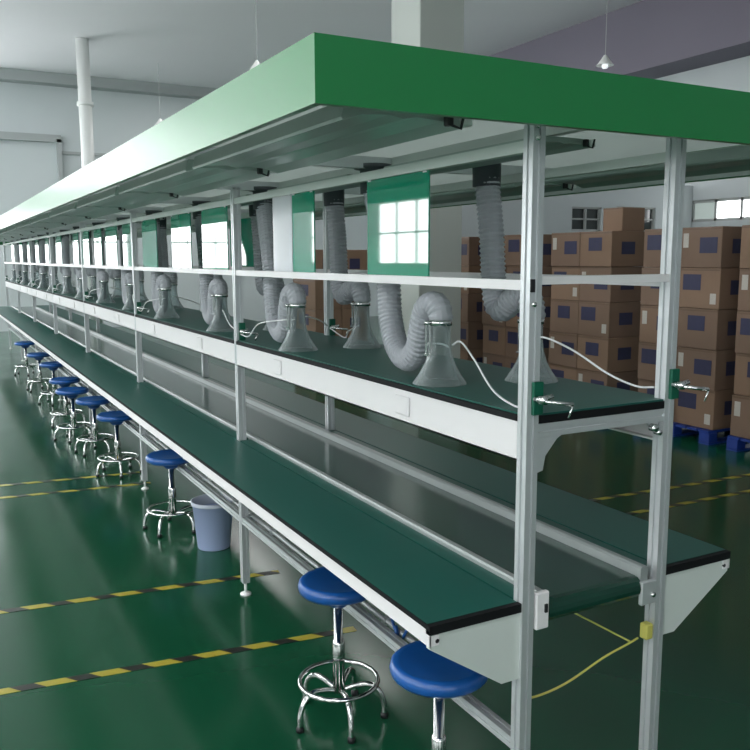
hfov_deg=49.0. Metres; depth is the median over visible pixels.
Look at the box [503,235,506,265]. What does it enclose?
carton
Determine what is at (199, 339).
power socket
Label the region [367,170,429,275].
board
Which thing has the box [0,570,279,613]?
tape
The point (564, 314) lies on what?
carton
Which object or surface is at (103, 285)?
hood
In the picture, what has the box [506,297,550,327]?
carton
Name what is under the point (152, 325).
power socket
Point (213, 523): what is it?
waste bin
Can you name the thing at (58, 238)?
board
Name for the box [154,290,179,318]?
hood
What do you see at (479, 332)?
print
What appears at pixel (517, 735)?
frame
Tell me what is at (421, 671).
stool
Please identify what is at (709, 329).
carton
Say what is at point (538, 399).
valve
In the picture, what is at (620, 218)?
carton
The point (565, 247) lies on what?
carton
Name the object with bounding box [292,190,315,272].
board
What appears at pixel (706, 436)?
pallet
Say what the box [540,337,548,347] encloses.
print
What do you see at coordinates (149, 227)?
board
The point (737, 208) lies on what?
window
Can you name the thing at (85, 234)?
board
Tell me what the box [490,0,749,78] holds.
ceiling beam
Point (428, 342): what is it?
air line
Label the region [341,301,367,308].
carton
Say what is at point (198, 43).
ceiling
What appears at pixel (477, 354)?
carton
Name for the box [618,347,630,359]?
print
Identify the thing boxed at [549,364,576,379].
carton
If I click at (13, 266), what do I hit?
hose
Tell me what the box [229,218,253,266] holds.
board
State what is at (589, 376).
carton
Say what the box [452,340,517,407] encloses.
air line
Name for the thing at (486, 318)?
carton
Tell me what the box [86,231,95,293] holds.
hose
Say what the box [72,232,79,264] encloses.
board
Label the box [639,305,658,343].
carton
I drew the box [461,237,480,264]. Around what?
carton
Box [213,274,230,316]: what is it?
hose
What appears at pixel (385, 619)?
conduit pipe
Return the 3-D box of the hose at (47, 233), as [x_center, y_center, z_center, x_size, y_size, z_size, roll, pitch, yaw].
[-4.404,-1.554,11.215,0.183,0.782,0.791,-3,9,-22]
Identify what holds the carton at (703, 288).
on the carton at (709, 329)
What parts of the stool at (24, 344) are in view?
seat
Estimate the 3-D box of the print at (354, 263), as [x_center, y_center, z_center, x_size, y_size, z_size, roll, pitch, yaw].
[-0.309,-1.704,12.600,0.176,0.158,0.002,-5,9,-28]
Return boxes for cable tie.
[390,618,407,639]
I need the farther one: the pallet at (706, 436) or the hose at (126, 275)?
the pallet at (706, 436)
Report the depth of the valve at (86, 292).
8.36 m
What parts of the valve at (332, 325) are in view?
mount plate, valve lever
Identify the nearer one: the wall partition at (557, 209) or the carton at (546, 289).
the carton at (546, 289)
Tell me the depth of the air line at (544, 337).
2.59 m
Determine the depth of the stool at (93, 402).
7.72 m
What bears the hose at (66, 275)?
on the shelf
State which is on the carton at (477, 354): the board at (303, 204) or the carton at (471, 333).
the carton at (471, 333)
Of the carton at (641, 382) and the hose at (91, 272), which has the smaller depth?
the carton at (641, 382)
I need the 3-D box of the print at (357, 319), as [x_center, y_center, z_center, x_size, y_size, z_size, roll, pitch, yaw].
[-0.306,-0.813,12.727,0.176,0.158,0.002,-5,9,-28]
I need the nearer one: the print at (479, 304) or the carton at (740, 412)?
the carton at (740, 412)
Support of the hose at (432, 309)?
on the shelf
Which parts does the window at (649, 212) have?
pane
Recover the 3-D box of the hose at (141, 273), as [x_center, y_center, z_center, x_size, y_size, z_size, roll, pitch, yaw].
[-2.325,-1.105,8.010,0.187,0.782,0.417,-5,9,-28]
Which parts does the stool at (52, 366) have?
seat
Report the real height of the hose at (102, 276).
0.782 m
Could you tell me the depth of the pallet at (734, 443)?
7.73 m
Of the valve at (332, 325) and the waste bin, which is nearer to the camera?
the valve at (332, 325)
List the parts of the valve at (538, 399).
mount plate, valve lever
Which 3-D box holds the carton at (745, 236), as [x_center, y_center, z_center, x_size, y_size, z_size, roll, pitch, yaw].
[3.689,-1.163,7.448,0.502,0.390,0.496,-5,9,-28]
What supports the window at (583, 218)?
in the wall partition at (557, 209)
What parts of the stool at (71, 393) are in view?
leg, seat, leg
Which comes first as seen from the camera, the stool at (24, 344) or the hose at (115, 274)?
the hose at (115, 274)
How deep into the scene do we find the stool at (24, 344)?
12.98 m
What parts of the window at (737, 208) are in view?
pane, pane, pane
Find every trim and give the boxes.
[0,68,215,98]
[0,131,68,310]
[62,151,106,155]
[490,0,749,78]
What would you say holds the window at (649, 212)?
in the wall partition at (557, 209)
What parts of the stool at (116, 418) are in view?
leg, leg, seat, leg, leg, leg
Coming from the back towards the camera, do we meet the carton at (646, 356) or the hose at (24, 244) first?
the hose at (24, 244)
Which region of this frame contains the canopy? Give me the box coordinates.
[0,32,749,244]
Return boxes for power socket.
[151,324,154,333]
[197,337,202,348]
[273,359,281,374]
[395,394,409,416]
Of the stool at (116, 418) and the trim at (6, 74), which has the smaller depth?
the stool at (116, 418)
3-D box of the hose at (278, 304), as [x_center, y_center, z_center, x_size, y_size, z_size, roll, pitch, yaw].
[-0.470,-0.543,4.022,0.183,0.782,0.791,-3,9,-22]
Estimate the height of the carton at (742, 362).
0.390 m
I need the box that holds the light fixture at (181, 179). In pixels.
[118,159,276,195]
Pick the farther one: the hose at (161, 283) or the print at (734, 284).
the print at (734, 284)
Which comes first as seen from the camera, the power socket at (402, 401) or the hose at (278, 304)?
the power socket at (402, 401)
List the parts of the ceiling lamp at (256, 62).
lamp shade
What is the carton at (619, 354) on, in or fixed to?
on the carton at (589, 376)
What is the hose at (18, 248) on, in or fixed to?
on the shelf
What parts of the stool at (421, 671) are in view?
seat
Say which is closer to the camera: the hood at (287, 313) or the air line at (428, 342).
the air line at (428, 342)
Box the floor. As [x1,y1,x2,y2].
[0,316,749,749]
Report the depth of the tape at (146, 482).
6.50 m
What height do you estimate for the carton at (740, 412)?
0.390 m
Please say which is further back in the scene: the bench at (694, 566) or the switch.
the bench at (694, 566)
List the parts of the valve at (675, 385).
mount plate, valve lever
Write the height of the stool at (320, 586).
0.578 m
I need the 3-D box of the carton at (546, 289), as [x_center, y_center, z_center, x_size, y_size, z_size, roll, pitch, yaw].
[2.038,-1.206,10.563,0.502,0.390,0.496,-5,9,-28]
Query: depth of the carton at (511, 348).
10.59 m
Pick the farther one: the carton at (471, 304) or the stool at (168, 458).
the carton at (471, 304)
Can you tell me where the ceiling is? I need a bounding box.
[0,0,641,88]
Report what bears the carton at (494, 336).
on the carton at (493, 359)
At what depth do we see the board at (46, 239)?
10.70 m
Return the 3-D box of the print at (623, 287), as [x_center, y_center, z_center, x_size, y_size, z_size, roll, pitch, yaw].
[2.814,-1.019,9.166,0.200,0.137,0.002,-5,9,-28]
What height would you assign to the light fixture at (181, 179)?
0.049 m
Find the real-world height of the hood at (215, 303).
0.210 m
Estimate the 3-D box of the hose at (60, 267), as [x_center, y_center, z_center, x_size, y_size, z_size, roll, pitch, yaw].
[-4.575,-1.683,12.119,0.187,0.782,0.417,-5,9,-28]
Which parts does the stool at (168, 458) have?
leg, leg, seat, leg, leg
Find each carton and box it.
[293,250,322,279]
[293,279,341,309]
[296,308,341,336]
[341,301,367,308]
[342,308,367,337]
[346,250,366,269]
[351,337,367,341]
[460,321,482,349]
[460,349,482,362]
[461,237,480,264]
[461,265,482,293]
[461,293,482,321]
[482,295,505,325]
[483,324,505,355]
[483,352,504,366]
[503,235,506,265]
[505,326,550,358]
[505,356,549,374]
[506,234,551,265]
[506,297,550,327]
[507,266,551,296]
[549,331,577,367]
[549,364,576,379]
[550,299,578,333]
[551,232,580,265]
[551,266,583,300]
[577,335,638,372]
[577,368,637,391]
[578,301,640,337]
[579,267,641,302]
[580,231,644,266]
[603,207,644,230]
[638,342,656,380]
[638,379,674,421]
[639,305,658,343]
[640,267,659,305]
[643,229,661,266]
[674,389,733,429]
[676,346,735,390]
[677,307,737,350]
[679,268,740,309]
[681,226,741,267]
[730,394,749,438]
[734,353,749,395]
[735,311,749,353]
[737,268,749,310]
[740,225,749,267]
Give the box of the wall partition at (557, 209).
[462,185,692,301]
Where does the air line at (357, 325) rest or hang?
attached to the frame
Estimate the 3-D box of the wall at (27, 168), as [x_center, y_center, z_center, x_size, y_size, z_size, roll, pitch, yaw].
[-8.318,-4.344,21.036,19.000,6.350,0.200,-5,9,-28]
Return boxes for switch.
[544,604,547,612]
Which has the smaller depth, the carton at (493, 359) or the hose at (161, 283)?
the hose at (161, 283)
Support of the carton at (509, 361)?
on the pallet
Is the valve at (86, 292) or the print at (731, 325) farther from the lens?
the valve at (86, 292)
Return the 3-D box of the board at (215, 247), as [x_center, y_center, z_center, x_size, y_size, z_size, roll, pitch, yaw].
[-0.879,-0.758,4.507,0.012,0.354,0.450,-5,9,-28]
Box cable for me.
[532,613,652,698]
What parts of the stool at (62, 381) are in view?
seat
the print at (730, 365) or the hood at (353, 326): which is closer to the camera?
the hood at (353, 326)
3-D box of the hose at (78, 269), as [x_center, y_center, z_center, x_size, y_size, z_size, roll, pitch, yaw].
[-3.281,-1.265,9.160,0.183,0.782,0.791,-3,9,-22]
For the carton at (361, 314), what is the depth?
12.74 m
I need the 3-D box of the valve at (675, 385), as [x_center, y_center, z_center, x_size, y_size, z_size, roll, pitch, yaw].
[0.921,0.032,2.417,0.111,0.091,0.054,5,10,33]
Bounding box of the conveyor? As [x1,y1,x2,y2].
[11,305,655,629]
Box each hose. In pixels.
[10,241,15,280]
[15,240,21,281]
[20,238,27,283]
[28,237,39,285]
[37,235,47,287]
[46,232,60,290]
[59,230,76,293]
[59,239,73,287]
[71,235,88,289]
[73,226,91,297]
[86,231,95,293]
[92,222,114,302]
[104,229,120,297]
[117,217,141,309]
[131,270,149,301]
[145,210,179,318]
[160,219,184,308]
[190,201,233,330]
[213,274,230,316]
[249,205,283,329]
[251,186,317,350]
[324,189,380,347]
[354,163,466,384]
[472,163,557,381]
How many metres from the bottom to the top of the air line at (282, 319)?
0.121 m
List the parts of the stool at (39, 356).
seat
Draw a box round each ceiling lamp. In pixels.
[154,70,161,125]
[249,0,259,69]
[596,0,613,68]
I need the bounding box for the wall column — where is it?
[391,0,463,358]
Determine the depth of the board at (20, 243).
13.61 m
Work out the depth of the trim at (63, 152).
21.03 m
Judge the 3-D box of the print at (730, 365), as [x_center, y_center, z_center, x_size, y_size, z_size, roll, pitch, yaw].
[3.489,-0.066,8.018,0.200,0.137,0.002,-5,9,-28]
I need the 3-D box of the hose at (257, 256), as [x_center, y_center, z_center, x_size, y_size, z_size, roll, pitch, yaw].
[-0.633,-0.672,4.931,0.187,0.782,0.417,-5,9,-28]
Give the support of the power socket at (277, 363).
attached to the shelf
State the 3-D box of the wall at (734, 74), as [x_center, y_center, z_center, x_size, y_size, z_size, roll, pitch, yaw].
[7.310,-3.165,12.402,0.200,6.350,30.000,-5,9,-28]
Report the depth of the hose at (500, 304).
2.90 m
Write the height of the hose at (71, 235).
0.782 m
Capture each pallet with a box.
[673,422,729,444]
[726,435,749,451]
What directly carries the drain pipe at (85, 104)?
on the floor
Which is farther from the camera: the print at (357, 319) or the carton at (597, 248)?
the print at (357, 319)
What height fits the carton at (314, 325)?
0.448 m
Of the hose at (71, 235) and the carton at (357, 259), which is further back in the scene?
the carton at (357, 259)
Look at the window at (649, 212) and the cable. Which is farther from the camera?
the window at (649, 212)
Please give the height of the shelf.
0.165 m
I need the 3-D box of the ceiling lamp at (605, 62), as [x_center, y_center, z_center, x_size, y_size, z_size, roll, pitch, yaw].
[3.681,-5.634,13.081,0.286,1.468,0.286,-5,9,-28]
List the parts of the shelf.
panel, panel, panel, panel, panel, panel, panel, panel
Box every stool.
[14,341,35,375]
[26,352,50,391]
[38,361,70,405]
[49,377,85,427]
[53,387,92,442]
[74,396,114,456]
[96,410,140,478]
[143,449,195,537]
[296,567,387,743]
[389,640,487,749]
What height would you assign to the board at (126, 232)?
0.354 m
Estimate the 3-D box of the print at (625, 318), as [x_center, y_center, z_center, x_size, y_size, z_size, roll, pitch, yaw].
[2.808,-0.629,9.211,0.200,0.137,0.002,-5,9,-28]
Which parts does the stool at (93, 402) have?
leg, leg, seat, leg, leg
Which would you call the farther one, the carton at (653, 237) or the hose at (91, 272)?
the hose at (91, 272)
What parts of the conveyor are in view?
plate, plate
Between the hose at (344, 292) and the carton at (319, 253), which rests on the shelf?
the hose at (344, 292)
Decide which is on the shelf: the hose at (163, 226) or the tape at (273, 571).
the hose at (163, 226)
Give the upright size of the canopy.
0.137 m
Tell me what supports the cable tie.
attached to the conduit pipe at (385, 619)
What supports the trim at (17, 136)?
attached to the wall at (27, 168)
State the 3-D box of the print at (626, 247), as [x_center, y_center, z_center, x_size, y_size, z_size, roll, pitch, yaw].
[2.800,-1.404,9.089,0.200,0.137,0.002,-5,9,-28]
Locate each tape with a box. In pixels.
[0,472,139,485]
[0,482,150,498]
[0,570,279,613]
[0,626,356,694]
[588,474,749,500]
[627,490,749,514]
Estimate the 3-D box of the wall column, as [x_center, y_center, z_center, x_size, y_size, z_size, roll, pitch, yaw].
[0.656,-2.869,10.474,0.680,6.350,0.740,-5,9,-28]
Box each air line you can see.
[240,319,294,336]
[305,316,328,326]
[330,325,359,337]
[428,342,449,347]
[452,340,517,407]
[541,336,653,387]
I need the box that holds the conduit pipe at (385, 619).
[12,327,415,642]
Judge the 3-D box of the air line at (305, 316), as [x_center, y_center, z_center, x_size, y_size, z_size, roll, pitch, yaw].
[-0.281,-0.269,4.158,0.022,0.106,0.657,1,8,6]
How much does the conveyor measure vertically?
0.145 m
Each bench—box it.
[0,306,521,683]
[37,305,730,633]
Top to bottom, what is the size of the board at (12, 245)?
0.354 m
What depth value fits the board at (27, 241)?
12.65 m
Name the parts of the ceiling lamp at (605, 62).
bulb, lamp shade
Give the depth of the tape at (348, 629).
3.73 m
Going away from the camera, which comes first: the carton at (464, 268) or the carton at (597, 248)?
the carton at (597, 248)
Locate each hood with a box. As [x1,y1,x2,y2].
[95,282,114,302]
[122,286,141,309]
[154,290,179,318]
[206,296,233,330]
[278,307,317,350]
[343,305,380,347]
[413,324,466,384]
[504,323,557,381]
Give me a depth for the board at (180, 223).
5.08 m
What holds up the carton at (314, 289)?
on the carton at (314, 325)
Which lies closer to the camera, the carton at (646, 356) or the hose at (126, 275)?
the hose at (126, 275)
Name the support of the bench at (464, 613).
attached to the frame
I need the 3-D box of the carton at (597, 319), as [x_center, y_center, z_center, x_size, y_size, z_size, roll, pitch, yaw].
[2.689,-0.650,9.427,0.502,0.390,0.496,-5,9,-28]
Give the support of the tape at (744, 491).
on the floor
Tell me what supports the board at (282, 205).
hanging from the frame
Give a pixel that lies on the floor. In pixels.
(55, 547)
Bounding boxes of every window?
[571,207,600,230]
[617,206,654,230]
[691,196,749,221]
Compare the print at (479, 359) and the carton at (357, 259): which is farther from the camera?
the carton at (357, 259)
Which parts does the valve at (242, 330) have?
mount plate, valve lever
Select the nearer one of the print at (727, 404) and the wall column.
the print at (727, 404)
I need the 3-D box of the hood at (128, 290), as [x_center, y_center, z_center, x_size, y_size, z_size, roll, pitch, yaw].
[-2.026,-0.655,6.874,0.184,0.210,0.184,-5,9,-28]
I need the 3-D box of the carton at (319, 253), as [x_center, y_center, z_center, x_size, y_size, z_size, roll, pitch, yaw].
[-0.908,-1.714,12.760,0.442,0.448,0.852,-5,9,-28]
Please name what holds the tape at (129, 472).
on the floor
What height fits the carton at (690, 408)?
0.390 m
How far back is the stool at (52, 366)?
10.35 m
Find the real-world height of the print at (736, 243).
0.137 m
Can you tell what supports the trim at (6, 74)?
attached to the wall at (27, 168)
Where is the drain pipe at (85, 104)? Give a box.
[75,37,102,322]
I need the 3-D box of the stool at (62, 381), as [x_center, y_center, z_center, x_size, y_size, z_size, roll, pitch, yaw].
[-3.416,0.293,9.050,0.374,0.516,0.389,2,8,16]
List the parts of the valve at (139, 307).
mount plate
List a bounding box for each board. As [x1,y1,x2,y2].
[11,244,14,261]
[19,242,22,262]
[27,241,29,262]
[35,239,39,262]
[45,238,49,263]
[55,235,62,263]
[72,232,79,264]
[81,230,89,264]
[93,228,102,264]
[105,226,117,265]
[122,223,131,265]
[141,218,157,266]
[171,212,192,267]
[201,206,228,269]
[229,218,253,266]
[272,194,292,271]
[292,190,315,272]
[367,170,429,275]
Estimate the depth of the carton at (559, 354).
9.78 m
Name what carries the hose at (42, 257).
on the shelf
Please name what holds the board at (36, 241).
on the frame
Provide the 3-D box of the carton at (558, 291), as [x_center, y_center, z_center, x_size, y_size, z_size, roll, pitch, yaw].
[2.461,-1.101,9.819,0.502,0.390,0.496,-5,9,-28]
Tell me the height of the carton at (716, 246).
0.390 m
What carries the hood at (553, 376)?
attached to the hose at (500, 304)
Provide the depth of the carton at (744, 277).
7.56 m
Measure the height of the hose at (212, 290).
0.782 m
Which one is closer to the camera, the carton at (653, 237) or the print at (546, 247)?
the carton at (653, 237)
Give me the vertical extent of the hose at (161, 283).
0.782 m
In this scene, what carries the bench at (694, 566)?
attached to the frame
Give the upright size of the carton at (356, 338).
0.448 m
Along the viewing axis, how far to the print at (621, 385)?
9.32 m
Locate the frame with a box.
[3,124,686,749]
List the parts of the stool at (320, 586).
leg, leg, seat, leg, leg, leg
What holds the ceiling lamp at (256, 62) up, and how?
hanging from the ceiling
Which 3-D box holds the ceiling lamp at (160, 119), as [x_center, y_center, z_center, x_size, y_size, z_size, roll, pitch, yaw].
[-5.059,-6.551,19.291,0.286,1.468,0.286,-5,9,-28]
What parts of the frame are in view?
post, foot rail, post, rail, foot rail, post, rail, rail, foot rail, post, post, rail, rail, post, foot rail, post, post, rail, rail, foot rail, post, rail, rail, rail, rail, foot rail, post, post, cross rail, rail, rail, post, foot rail, rail, rail, rail, rail, post, rail, post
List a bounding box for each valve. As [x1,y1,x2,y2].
[85,291,93,300]
[136,302,148,313]
[239,322,257,340]
[329,319,347,335]
[531,381,573,418]
[668,368,709,401]
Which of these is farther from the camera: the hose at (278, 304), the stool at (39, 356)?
the stool at (39, 356)
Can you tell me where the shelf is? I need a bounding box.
[5,280,664,472]
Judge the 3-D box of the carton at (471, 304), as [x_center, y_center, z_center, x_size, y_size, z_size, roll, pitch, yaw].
[1.390,-0.978,11.762,0.502,0.390,0.496,-5,9,-28]
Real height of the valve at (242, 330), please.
0.091 m
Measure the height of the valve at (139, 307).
0.091 m
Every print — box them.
[350,259,359,268]
[350,317,359,327]
[476,357,482,362]
[477,302,481,311]
[477,330,482,339]
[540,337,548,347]
[540,368,548,374]
[543,244,550,254]
[544,306,550,316]
[617,381,629,389]
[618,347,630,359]
[619,312,632,324]
[621,242,634,253]
[621,285,633,289]
[724,401,731,414]
[726,361,734,375]
[727,321,736,335]
[730,280,738,294]
[732,239,740,252]
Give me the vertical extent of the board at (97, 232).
0.354 m
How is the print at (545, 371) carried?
attached to the carton at (509, 361)
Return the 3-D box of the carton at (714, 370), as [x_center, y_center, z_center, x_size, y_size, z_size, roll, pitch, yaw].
[3.373,-0.086,8.229,0.502,0.390,0.486,-5,9,-28]
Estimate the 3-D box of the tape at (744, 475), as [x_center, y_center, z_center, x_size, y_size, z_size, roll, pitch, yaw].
[1.996,0.917,6.365,3.405,0.002,0.052,-4,9,-25]
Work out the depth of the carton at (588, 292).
9.19 m
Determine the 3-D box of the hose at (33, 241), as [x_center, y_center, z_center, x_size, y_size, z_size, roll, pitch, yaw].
[-5.526,-1.843,13.271,0.183,0.782,0.791,-3,9,-22]
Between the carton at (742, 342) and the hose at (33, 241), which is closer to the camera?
the carton at (742, 342)
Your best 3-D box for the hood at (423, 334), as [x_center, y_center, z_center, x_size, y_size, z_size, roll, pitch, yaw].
[0.218,-0.077,2.762,0.184,0.210,0.184,-5,9,-28]
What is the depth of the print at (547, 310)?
10.41 m
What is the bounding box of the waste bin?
[190,493,234,551]
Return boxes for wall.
[0,82,377,331]
[378,56,749,315]
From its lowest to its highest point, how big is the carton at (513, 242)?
0.390 m
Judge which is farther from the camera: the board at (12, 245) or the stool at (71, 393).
the board at (12, 245)
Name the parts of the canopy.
light fixture, light fixture, light fixture, light fixture, light fixture, light fixture, light fixture, light fixture, light fixture, fascia panel, light fixture, light fixture, light fixture, light fixture, light fixture, light fixture, canopy, roof panel, fascia panel, light fixture, light fixture, fascia panel, light fixture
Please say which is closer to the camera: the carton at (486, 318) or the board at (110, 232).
the board at (110, 232)
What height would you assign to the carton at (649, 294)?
0.390 m

